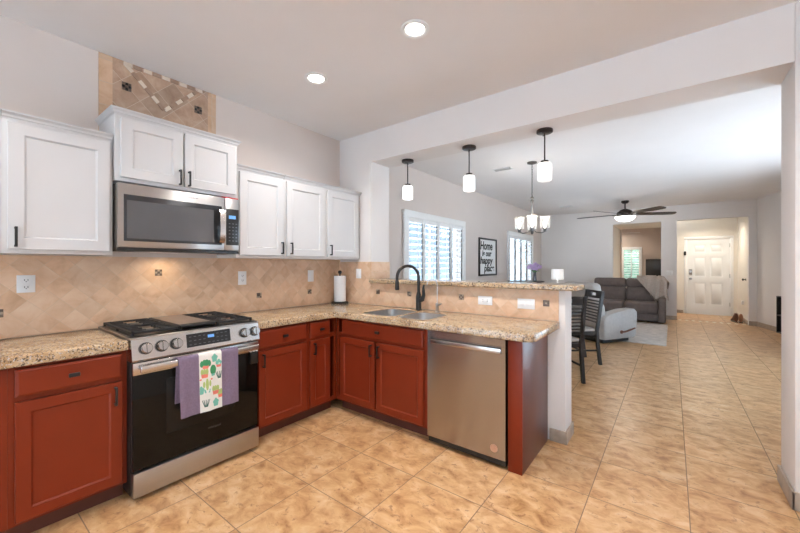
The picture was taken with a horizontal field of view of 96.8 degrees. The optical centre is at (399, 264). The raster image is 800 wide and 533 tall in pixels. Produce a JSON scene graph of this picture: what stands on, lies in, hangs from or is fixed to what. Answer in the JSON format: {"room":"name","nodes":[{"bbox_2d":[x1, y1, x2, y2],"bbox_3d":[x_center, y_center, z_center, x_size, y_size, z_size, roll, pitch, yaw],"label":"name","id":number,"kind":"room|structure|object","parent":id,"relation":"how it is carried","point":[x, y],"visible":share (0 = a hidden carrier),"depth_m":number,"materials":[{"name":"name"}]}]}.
{"room":"kitchen","nodes":[
{"label":"kitchen","id":0,"kind":"room"},
{"bbox_2d":[0,15,540,380],"bbox_3d":[-0.115,-0.049,5.029,0.150,2.780,14.250,0,0,37],"label":"wall","id":1,"kind":"structure","parent":0,"point":[43,74],"depth_m":3.38,"materials":[{"name":"paint"}]},
{"bbox_2d":[0,108,0,252],"bbox_3d":[-2.372,-0.428,1.628,0.376,0.739,0.704,0,0,37],"label":"upper cabinet","id":2,"kind":"object","parent":1,"relation":"attached to","point":[0,108],"visible":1,"depth_m":1.82,"materials":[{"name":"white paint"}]},
{"bbox_2d":[0,108,113,255],"bbox_3d":[-2.018,-0.428,2.091,0.376,0.739,0.458,0,0,37],"label":"upper cabinet","id":3,"kind":"object","parent":1,"relation":"attached to","point":[57,177],"visible":1,"depth_m":1.98,"materials":[{"name":"white paint"}]},
{"bbox_2d":[98,52,215,133],"bbox_3d":[-1.794,-1.147,2.699,0.015,0.575,0.773,0,0,37],"label":"tile panel","id":4,"kind":"object","parent":1,"relation":"attached to","point":[123,84],"visible":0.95,"depth_m":2.63,"materials":[{"name":"tile"}]},
{"bbox_2d":[95,104,241,197],"bbox_3d":[-1.631,-0.745,2.575,0.401,0.447,0.819,0,0,37],"label":"upper cabinet","id":5,"kind":"object","parent":1,"relation":"attached to","point":[151,151],"visible":0.94,"depth_m":2.40,"materials":[{"name":"white paint"}]},
{"bbox_2d":[113,182,238,253],"bbox_3d":[-1.615,-0.294,2.563,0.440,0.419,0.765,0,0,37],"label":"microwave","id":6,"kind":"object","parent":5,"relation":"attached to","point":[145,218],"visible":0.98,"depth_m":2.39,"materials":[{"name":"metal"}]},
{"bbox_2d":[0,255,339,338],"bbox_3d":[-1.750,0.185,2.761,0.010,0.482,3.460,0,0,37],"label":"backsplash","id":7,"kind":"structure","parent":1,"relation":"attached to","point":[72,293],"depth_m":2.57,"materials":[{"name":"tile"}]},
{"bbox_2d":[17,275,34,292],"bbox_3d":[-2.228,0.114,2.119,0.010,0.104,0.078,0,0,37],"label":"outlet","id":8,"kind":"object","parent":7,"relation":"attached to","point":[25,283],"visible":1,"depth_m":2.12,"materials":[{"name":"white plastic"}]},
{"bbox_2d":[22,278,29,282],"bbox_3d":[-2.227,0.093,2.117,0.004,0.028,0.032,0,0,37],"label":"socket","id":9,"kind":"object","parent":8,"relation":"attached to","point":[24,280],"depth_m":2.12,"materials":[{"name":"white plastic"}]},
{"bbox_2d":[22,285,29,289],"bbox_3d":[-2.227,0.135,2.117,0.004,0.028,0.032,0,0,37],"label":"socket","id":10,"kind":"object","parent":8,"relation":"attached to","point":[24,287],"depth_m":2.12,"materials":[{"name":"white plastic"}]},
{"bbox_2d":[155,269,161,275],"bbox_3d":[-1.812,0.059,2.668,0.006,0.047,0.047,0,0,37],"label":"decorative tile","id":11,"kind":"object","parent":7,"relation":"attached to","point":[158,272],"depth_m":2.67,"materials":[{"name":"tile"}]},
{"bbox_2d":[238,271,245,284],"bbox_3d":[-1.413,0.119,3.185,0.010,0.122,0.076,0,0,37],"label":"outlet","id":12,"kind":"object","parent":7,"relation":"attached to","point":[241,274],"visible":1,"depth_m":3.18,"materials":[{"name":"white plastic"}]},
{"bbox_2d":[308,270,313,281],"bbox_3d":[-0.950,0.119,3.790,0.010,0.122,0.074,0,0,37],"label":"light switch","id":13,"kind":"object","parent":7,"relation":"attached to","point":[310,272],"visible":1,"depth_m":3.79,"materials":[{"name":"white plastic"}]},
{"bbox_2d":[217,163,284,258],"bbox_3d":[-1.273,-0.427,3.065,0.376,0.742,0.432,0,0,37],"label":"upper cabinet","id":14,"kind":"object","parent":1,"relation":"attached to","point":[260,192],"visible":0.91,"depth_m":2.96,"materials":[{"name":"white paint"}]},
{"bbox_2d":[279,174,361,259],"bbox_3d":[-0.840,-0.427,3.631,0.376,0.742,0.988,0,0,37],"label":"upper cabinet","id":15,"kind":"object","parent":1,"relation":"attached to","point":[322,221],"visible":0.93,"depth_m":3.46,"materials":[{"name":"white paint"}]},
{"bbox_2d":[402,209,465,280],"bbox_3d":[0.574,-0.034,5.875,0.218,1.530,1.900,0,0,37],"label":"window","id":16,"kind":"structure","parent":1,"relation":"in","point":[408,216],"depth_m":5.80,"materials":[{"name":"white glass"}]},
{"bbox_2d":[478,237,496,275],"bbox_3d":[1.845,-0.161,7.442,0.028,0.777,0.885,0,0,37],"label":"framed sign","id":17,"kind":"object","parent":1,"relation":"attached to","point":[487,248],"visible":1,"depth_m":7.42,"materials":[{"name":"white paper"}]},
{"bbox_2d":[507,231,532,281],"bbox_3d":[3.041,-0.034,9.100,0.218,1.530,1.880,0,0,37],"label":"window","id":18,"kind":"structure","parent":1,"relation":"in","point":[510,234],"depth_m":8.98,"materials":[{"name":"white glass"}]},
{"bbox_2d":[0,0,799,215],"bbox_3d":[2.168,-1.514,3.283,6.000,0.150,14.250,0,0,37],"label":"ceiling","id":19,"kind":"structure","parent":0,"point":[257,55],"depth_m":2.57,"materials":[{"name":"paint"}]},
{"bbox_2d":[304,72,327,84],"bbox_3d":[-0.647,-1.434,2.744,0.176,0.010,0.176,0,0,37],"label":"recessed light","id":20,"kind":"object","parent":19,"relation":"in","point":[315,78],"visible":1,"depth_m":2.74,"materials":[{"name":"white"}]},
{"bbox_2d":[401,19,428,38],"bbox_3d":[0.092,-1.434,2.171,0.176,0.010,0.176,0,0,37],"label":"recessed light","id":21,"kind":"object","parent":19,"relation":"in","point":[420,28],"visible":1,"depth_m":2.16,"materials":[{"name":"white"}]},
{"bbox_2d":[493,167,512,171],"bbox_3d":[1.547,-1.431,5.351,0.280,0.015,0.150,0,0,37],"label":"ceiling vent","id":22,"kind":"object","parent":19,"relation":"in","point":[504,168],"visible":1,"depth_m":5.34,"materials":[{"name":"white metal"}]},
{"bbox_2d":[517,161,547,233],"bbox_3d":[1.854,-0.931,4.989,0.367,1.015,0.367,0,0,-25],"label":"chandelier","id":23,"kind":"object","parent":19,"relation":"hanging from","point":[531,227],"visible":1,"depth_m":4.98,"materials":[{"name":"silver metal"}]},
{"bbox_2d":[577,200,676,221],"bbox_3d":[5.059,-1.206,8.068,1.936,0.465,1.940,0,0,37],"label":"ceiling fan","id":24,"kind":"object","parent":19,"relation":"hanging from","point":[624,215],"visible":1,"depth_m":7.88,"materials":[{"name":"brown metal"}]},
{"bbox_2d":[32,313,799,532],"bbox_3d":[3.368,1.401,4.852,6.000,0.120,18.200,0,0,37],"label":"floor","id":25,"kind":"structure","parent":0,"point":[683,435],"depth_m":2.34,"materials":[{"name":"tile"}]},
{"bbox_2d":[0,369,6,532],"bbox_3d":[-2.296,0.904,1.508,0.640,0.874,0.804,0,0,37],"label":"base cabinet","id":26,"kind":"object","parent":25,"relation":"on","point":[3,373],"visible":0.81,"depth_m":1.66,"materials":[{"name":"red paint"}]},
{"bbox_2d":[0,329,127,369],"bbox_3d":[-2.164,0.454,1.694,0.628,0.054,1.261,0,0,37],"label":"countertop","id":27,"kind":"structure","parent":26,"relation":"on","point":[37,349],"depth_m":1.88,"materials":[{"name":"stone"}]},
{"bbox_2d":[5,350,126,532],"bbox_3d":[-1.912,0.904,2.010,0.640,0.874,0.459,0,0,37],"label":"base cabinet","id":28,"kind":"object","parent":25,"relation":"on","point":[67,419],"visible":0.93,"depth_m":1.82,"materials":[{"name":"red paint"}]},
{"bbox_2d":[98,311,259,499],"bbox_3d":[-1.507,0.862,2.473,0.722,0.959,0.774,0,0,37],"label":"gas range","id":29,"kind":"object","parent":25,"relation":"on","point":[164,448],"visible":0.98,"depth_m":2.19,"materials":[{"name":"silver metal"}]},
{"bbox_2d":[98,314,257,340],"bbox_3d":[-1.533,0.428,2.493,0.656,0.035,0.774,0,0,37],"label":"cooktop","id":30,"kind":"object","parent":29,"relation":"in","point":[231,326],"depth_m":2.30,"materials":[{"name":"metal"}]},
{"bbox_2d":[175,346,238,418],"bbox_3d":[-1.218,0.738,2.264,0.051,0.369,0.374,0,0,37],"label":"kitchen towel","id":31,"kind":"object","parent":29,"relation":"hanging from","point":[205,381],"visible":1,"depth_m":2.23,"materials":[{"name":"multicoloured fabric"}]},
{"bbox_2d":[256,322,306,436],"bbox_3d":[-1.155,0.904,3.001,0.640,0.874,0.492,0,0,37],"label":"base cabinet","id":32,"kind":"object","parent":25,"relation":"on","point":[282,351],"visible":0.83,"depth_m":2.83,"materials":[{"name":"red paint"}]},
{"bbox_2d":[302,318,335,418],"bbox_3d":[-0.904,0.904,3.328,0.640,0.874,0.328,0,0,37],"label":"base cabinet","id":33,"kind":"object","parent":25,"relation":"on","point":[321,334],"visible":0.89,"depth_m":3.14,"materials":[{"name":"red paint"}]},
{"bbox_2d":[337,318,428,436],"bbox_3d":[-0.027,0.904,3.203,1.003,0.874,0.640,0,0,37],"label":"base cabinet","id":34,"kind":"object","parent":25,"relation":"on","point":[382,369],"visible":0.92,"depth_m":2.93,"materials":[{"name":"red paint"}]},
{"bbox_2d":[233,302,559,341],"bbox_3d":[-0.180,0.454,2.836,2.392,0.054,1.414,0,0,37],"label":"countertop","id":35,"kind":"structure","parent":34,"relation":"on","point":[497,327],"depth_m":2.82,"materials":[{"name":"stone"}]},
{"bbox_2d":[331,270,347,303],"bbox_3d":[-0.665,0.244,3.933,0.188,0.364,0.188,0,0,37],"label":"paper towel holder","id":36,"kind":"object","parent":35,"relation":"on","point":[339,271],"visible":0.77,"depth_m":3.88,"materials":[{"name":"black metal"}]},
{"bbox_2d":[334,276,345,301],"bbox_3d":[-0.665,0.263,3.933,0.132,0.281,0.132,0,0,37],"label":"paper towel roll","id":37,"kind":"object","parent":36,"relation":"on","point":[339,281],"visible":0.98,"depth_m":3.87,"materials":[{"name":"white paper"}]},
{"bbox_2d":[365,309,445,329],"bbox_3d":[0.049,0.536,3.104,0.678,0.210,0.417,0,0,37],"label":"sink","id":38,"kind":"object","parent":35,"relation":"in","point":[388,312],"visible":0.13,"depth_m":3.19,"materials":[{"name":"metal"}]},
{"bbox_2d":[395,265,424,310],"bbox_3d":[0.090,0.212,3.303,0.284,0.429,0.094,0,0,-9],"label":"kitchen faucet","id":39,"kind":"object","parent":35,"relation":"on","point":[419,298],"visible":1,"depth_m":3.30,"materials":[{"name":"black metal"}]},
{"bbox_2d":[427,279,441,312],"bbox_3d":[0.313,0.277,3.192,0.141,0.298,0.052,0,0,24],"label":"tap","id":40,"kind":"object","parent":35,"relation":"on","point":[437,304],"visible":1,"depth_m":3.18,"materials":[{"name":"metal"}]},
{"bbox_2d":[427,330,507,466],"bbox_3d":[0.623,0.907,2.718,0.608,0.868,0.605,0,0,37],"label":"dishwasher","id":41,"kind":"object","parent":25,"relation":"on","point":[467,375],"visible":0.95,"depth_m":2.46,"materials":[{"name":"silver metal"}]},
{"bbox_2d":[508,280,544,282],"bbox_3d":[2.787,0.848,7.877,0.780,0.986,0.780,0,0,37],"label":"table","id":42,"kind":"object","parent":25,"relation":"on","point":[537,281],"visible":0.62,"depth_m":7.62,"materials":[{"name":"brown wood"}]},
{"bbox_2d":[527,262,541,280],"bbox_3d":[2.917,0.149,7.739,0.294,0.410,0.192,0,0,5],"label":"potted orchid","id":43,"kind":"object","parent":42,"relation":"on","point":[532,267],"visible":1,"depth_m":7.71,"materials":[{"name":"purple plant"}]},
{"bbox_2d":[508,335,547,475],"bbox_3d":[0.916,0.904,2.515,0.092,0.874,0.584,0,0,37],"label":"cabinet end panel","id":44,"kind":"object","parent":25,"relation":"on","point":[527,361],"visible":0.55,"depth_m":2.32,"materials":[{"name":"red paint"}]},
{"bbox_2d":[571,305,580,314],"bbox_3d":[1.773,0.961,4.939,1.400,0.761,1.400,0,0,37],"label":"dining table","id":45,"kind":"object","parent":25,"relation":"on","point":[571,305],"visible":0.03,"depth_m":4.51,"materials":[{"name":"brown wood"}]},
{"bbox_2d":[571,296,586,383],"bbox_3d":[1.861,0.849,4.225,0.434,0.985,0.533,0,0,-3],"label":"dining chair","id":46,"kind":"object","parent":25,"relation":"on","point":[576,300],"visible":0.3,"depth_m":4.02,"materials":[{"name":"brown wood"}]},
{"bbox_2d":[571,289,604,364],"bbox_3d":[2.467,0.849,4.963,0.533,0.985,0.434,0,0,1],"label":"dining chair","id":47,"kind":"object","parent":25,"relation":"on","point":[599,294],"visible":0.54,"depth_m":4.77,"materials":[{"name":"brown wood"}]},
{"bbox_2d":[594,277,665,322],"bbox_3d":[5.554,0.821,8.751,1.595,0.980,0.850,0,0,37],"label":"loveseat","id":48,"kind":"object","parent":25,"relation":"on","point":[616,293],"visible":0.5,"depth_m":8.62,"materials":[{"name":"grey fabric"}]},
{"bbox_2d":[603,299,624,310],"bbox_3d":[5.202,1.004,8.831,0.648,0.275,0.550,0,0,37],"label":"seat cushion","id":49,"kind":"object","parent":48,"relation":"on","point":[609,304],"depth_m":8.58,"materials":[{"name":"brown fabric"}]},
{"bbox_2d":[624,300,657,314],"bbox_3d":[5.720,1.004,8.435,0.648,0.275,0.550,0,0,37],"label":"seat cushion","id":50,"kind":"object","parent":48,"relation":"on","point":[643,307],"depth_m":8.21,"materials":[{"name":"brown fabric"}]},
{"bbox_2d":[637,275,668,300],"bbox_3d":[6.125,0.564,8.614,0.632,0.625,0.507,0,0,37],"label":"throw blanket","id":51,"kind":"object","parent":48,"relation":"on","point":[657,286],"visible":0.98,"depth_m":8.43,"materials":[{"name":"beige fabric"}]},
{"bbox_2d":[624,322,667,345],"bbox_3d":[4.373,1.336,7.482,2.000,0.010,2.600,0,0,37],"label":"area rug","id":52,"kind":"object","parent":25,"relation":"on","point":[646,333],"visible":0.44,"depth_m":6.78,"materials":[{"name":"grey fabric"}]},
{"bbox_2d":[565,282,636,342],"bbox_3d":[3.546,0.821,6.412,0.962,1.019,0.925,0,0,-22],"label":"recliner","id":53,"kind":"object","parent":52,"relation":"on","point":[619,324],"visible":0.47,"depth_m":6.06,"materials":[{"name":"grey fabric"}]},
{"bbox_2d":[730,313,737,322],"bbox_3d":[7.868,1.233,8.367,0.086,0.216,0.283,0,0,26],"label":"shoe","id":54,"kind":"object","parent":25,"relation":"on","point":[734,318],"visible":1,"depth_m":8.27,"materials":[{"name":"brown leather"}]},
{"bbox_2d":[738,314,742,322],"bbox_3d":[7.917,1.233,8.255,0.086,0.216,0.283,0,0,43],"label":"shoe","id":55,"kind":"object","parent":25,"relation":"on","point":[740,318],"visible":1,"depth_m":8.16,"materials":[{"name":"brown leather"}]},
{"bbox_2d":[776,296,780,333],"bbox_3d":[7.196,0.971,6.423,0.192,0.740,0.900,0,0,22],"label":"shelf unit","id":56,"kind":"object","parent":25,"relation":"on","point":[778,298],"visible":0.26,"depth_m":6.85,"materials":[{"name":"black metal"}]},
{"bbox_3d":[4.339,1.041,9.775,0.500,0.600,0.500,0,0,37],"label":"end table","id":57,"kind":"object","parent":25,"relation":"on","visible":0},
{"bbox_2d":[551,269,563,282],"bbox_3d":[4.312,0.433,9.732,0.310,0.614,0.310,0,0,37],"label":"table lamp","id":58,"kind":"object","parent":57,"relation":"on","point":[557,274],"visible":0.68,"depth_m":9.61,"materials":[{"name":"white fabric"}]},
{"bbox_3d":[8.155,0.931,11.332,0.670,0.820,0.390,0,0,37],"label":"media cabinet","id":59,"kind":"object","parent":25,"relation":"on","visible":0},
{"bbox_2d":[646,259,660,275],"bbox_3d":[8.175,0.171,11.310,0.590,0.700,0.140,0,0,37],"label":"television","id":60,"kind":"object","parent":59,"relation":"on","point":[653,266],"visible":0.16,"depth_m":11.35,"materials":[{"name":"black plastic"}]},
{"bbox_2d":[340,1,799,492],"bbox_3d":[1.616,-0.049,2.560,5.600,2.780,0.310,0,0,37],"label":"wall","id":61,"kind":"structure","parent":0,"point":[756,51],"depth_m":2.45,"materials":[{"name":"paint"}]},
{"bbox_2d":[402,159,413,200],"bbox_3d":[0.082,-0.902,3.790,0.128,0.423,0.128,0,0,37],"label":"pendant light","id":62,"kind":"object","parent":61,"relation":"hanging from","point":[407,191],"visible":1,"depth_m":3.75,"materials":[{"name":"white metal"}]},
{"bbox_2d":[340,262,558,320],"bbox_3d":[0.344,0.197,3.527,2.385,0.458,0.320,0,0,37],"label":"backsplash","id":63,"kind":"structure","parent":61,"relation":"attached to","point":[358,290],"depth_m":3.27,"materials":[{"name":"tile"}]},
{"bbox_2d":[356,269,360,277],"bbox_3d":[-0.459,0.098,3.933,0.074,0.105,0.010,0,0,37],"label":"light switch","id":64,"kind":"object","parent":63,"relation":"attached to","point":[358,271],"visible":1,"depth_m":3.93,"materials":[{"name":"white plastic"}]},
{"bbox_2d":[478,296,491,304],"bbox_3d":[0.725,0.305,3.028,0.128,0.074,0.010,0,0,37],"label":"outlet","id":65,"kind":"object","parent":63,"relation":"attached to","point":[482,300],"visible":1,"depth_m":3.02,"materials":[{"name":"white plastic"}]},
{"bbox_2d":[517,298,534,309],"bbox_3d":[0.998,0.311,2.818,0.135,0.080,0.010,0,0,37],"label":"light switch","id":66,"kind":"object","parent":63,"relation":"attached to","point":[521,303],"visible":1,"depth_m":2.81,"materials":[{"name":"white plastic"}]},
{"bbox_2d":[543,300,548,306],"bbox_3d":[1.122,0.296,2.728,0.047,0.047,0.006,0,0,37],"label":"accent tile","id":67,"kind":"object","parent":63,"relation":"attached to","point":[545,302],"depth_m":2.73,"materials":[{"name":"tile"}]},
{"bbox_2d":[462,144,475,191],"bbox_3d":[0.652,-0.902,3.353,0.128,0.423,0.128,0,0,37],"label":"pendant light","id":68,"kind":"object","parent":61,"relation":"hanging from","point":[469,178],"visible":1,"depth_m":3.31,"materials":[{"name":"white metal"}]},
{"bbox_2d":[369,278,584,290],"bbox_3d":[0.557,0.172,3.288,2.035,0.039,0.330,0,0,37],"label":"bar","id":69,"kind":"object","parent":61,"relation":"on","point":[461,283],"visible":1,"depth_m":2.99,"materials":[{"name":"stone"}]},
{"bbox_2d":[536,127,552,181],"bbox_3d":[1.196,-0.902,2.938,0.128,0.423,0.128,0,0,37],"label":"pendant light","id":70,"kind":"object","parent":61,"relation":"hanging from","point":[544,169],"visible":1,"depth_m":2.90,"materials":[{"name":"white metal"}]},
{"bbox_2d":[549,421,573,444],"bbox_3d":[0.574,1.294,3.294,1.854,0.095,0.240,0,0,37],"label":"baseboard","id":71,"kind":"structure","parent":61,"relation":"attached to","point":[562,437],"depth_m":2.68,"materials":[{"name":"wood"}]},
{"bbox_2d":[777,464,799,511],"bbox_3d":[3.043,1.291,1.469,2.007,0.100,0.340,0,0,37],"label":"baseboard","id":72,"kind":"structure","parent":61,"relation":"attached to","point":[793,498],"depth_m":2.00,"materials":[{"name":"wood"}]},
{"bbox_2d":[614,222,660,229],"bbox_3d":[7.271,-1.236,9.420,2.590,0.345,1.700,0,0,37],"label":"ceiling","id":73,"kind":"structure","parent":0,"point":[658,224],"depth_m":9.89,"materials":[{"name":"paint"}]},
{"bbox_2d":[541,199,756,324],"bbox_3d":[6.034,-0.049,9.202,4.550,2.780,0.150,0,0,37],"label":"wall","id":74,"kind":"structure","parent":0,"point":[584,248],"depth_m":9.50,"materials":[{"name":"paint"}]},
{"bbox_2d":[666,315,756,325],"bbox_3d":[5.985,1.291,9.137,4.550,0.100,0.014,0,0,37],"label":"baseboard","id":75,"kind":"structure","parent":74,"relation":"attached to","point":[751,323],"depth_m":8.59,"materials":[{"name":"tile"}]},
{"bbox_2d":[678,319,745,324],"bbox_3d":[7.269,1.340,8.314,1.250,0.004,0.280,0,0,37],"label":"trim","id":76,"kind":"structure","parent":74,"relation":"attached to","point":[678,319],"depth_m":8.25,"materials":[{"name":"tile"}]},
{"bbox_2d":[620,217,736,312],"bbox_3d":[7.660,-0.034,11.105,4.020,2.750,1.750,0,0,37],"label":"wall","id":77,"kind":"structure","parent":0,"point":[720,226],"depth_m":9.89,"materials":[{"name":"paint"}]},
{"bbox_2d":[622,247,641,278],"bbox_3d":[7.787,0.041,11.963,0.600,1.260,0.126,0,0,37],"label":"window","id":78,"kind":"structure","parent":77,"relation":"in","point":[623,248],"depth_m":11.93,"materials":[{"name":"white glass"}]},
{"bbox_2d":[684,236,733,315],"bbox_3d":[8.285,0.291,9.560,1.000,2.101,0.185,0,0,37],"label":"door","id":79,"kind":"structure","parent":77,"relation":"in","point":[708,260],"depth_m":9.53,"materials":[{"name":"wood"}]},
{"bbox_2d":[614,217,747,320],"bbox_3d":[7.268,-0.034,9.423,2.900,2.750,1.700,0,0,37],"label":"wall","id":80,"kind":"structure","parent":0,"point":[742,222],"depth_m":8.78,"materials":[{"name":"paint"}]},
{"bbox_2d":[677,310,747,324],"bbox_3d":[7.758,1.296,8.954,1.250,0.090,1.550,0,0,37],"label":"baseboard","id":81,"kind":"structure","parent":80,"relation":"attached to","point":[745,321],"depth_m":8.95,"materials":[{"name":"tile"}]},
{"bbox_2d":[757,192,780,326],"bbox_3d":[7.586,-0.049,7.008,0.580,2.780,1.750,0,0,37],"label":"wall","id":82,"kind":"structure","parent":0,"point":[768,207],"depth_m":7.36,"materials":[{"name":"paint"}]},
{"bbox_2d":[757,322,775,331],"bbox_3d":[7.475,1.291,6.998,0.014,0.100,1.660,0,0,22],"label":"baseboard","id":83,"kind":"structure","parent":82,"relation":"attached to","point":[762,325],"depth_m":7.40,"materials":[{"name":"tile"}]},
{"label":"outside","id":84,"kind":"structure","parent":0,"visible":0},
{"bbox_3d":[-0.618,1.561,4.249,28.000,0.160,38.000,0,0,37],"label":"ground","id":85,"kind":"structure","parent":84,"visible":0},
{"bbox_2d":[409,222,448,279],"bbox_3d":[-2.183,-0.689,7.964,0.200,4.340,18.000,0,0,37],"label":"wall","id":86,"kind":"structure","parent":85,"relation":"on","point":[411,271],"depth_m":11.85,"materials":[{"name":"white"}]},
{"bbox_2d":[523,241,638,279],"bbox_3d":[9.450,-0.189,12.475,10.000,3.340,0.700,0,0,37],"label":"hedge","id":87,"kind":"object","parent":85,"relation":"on","point":[636,255],"depth_m":12.88,"materials":[{"name":"green plant"}]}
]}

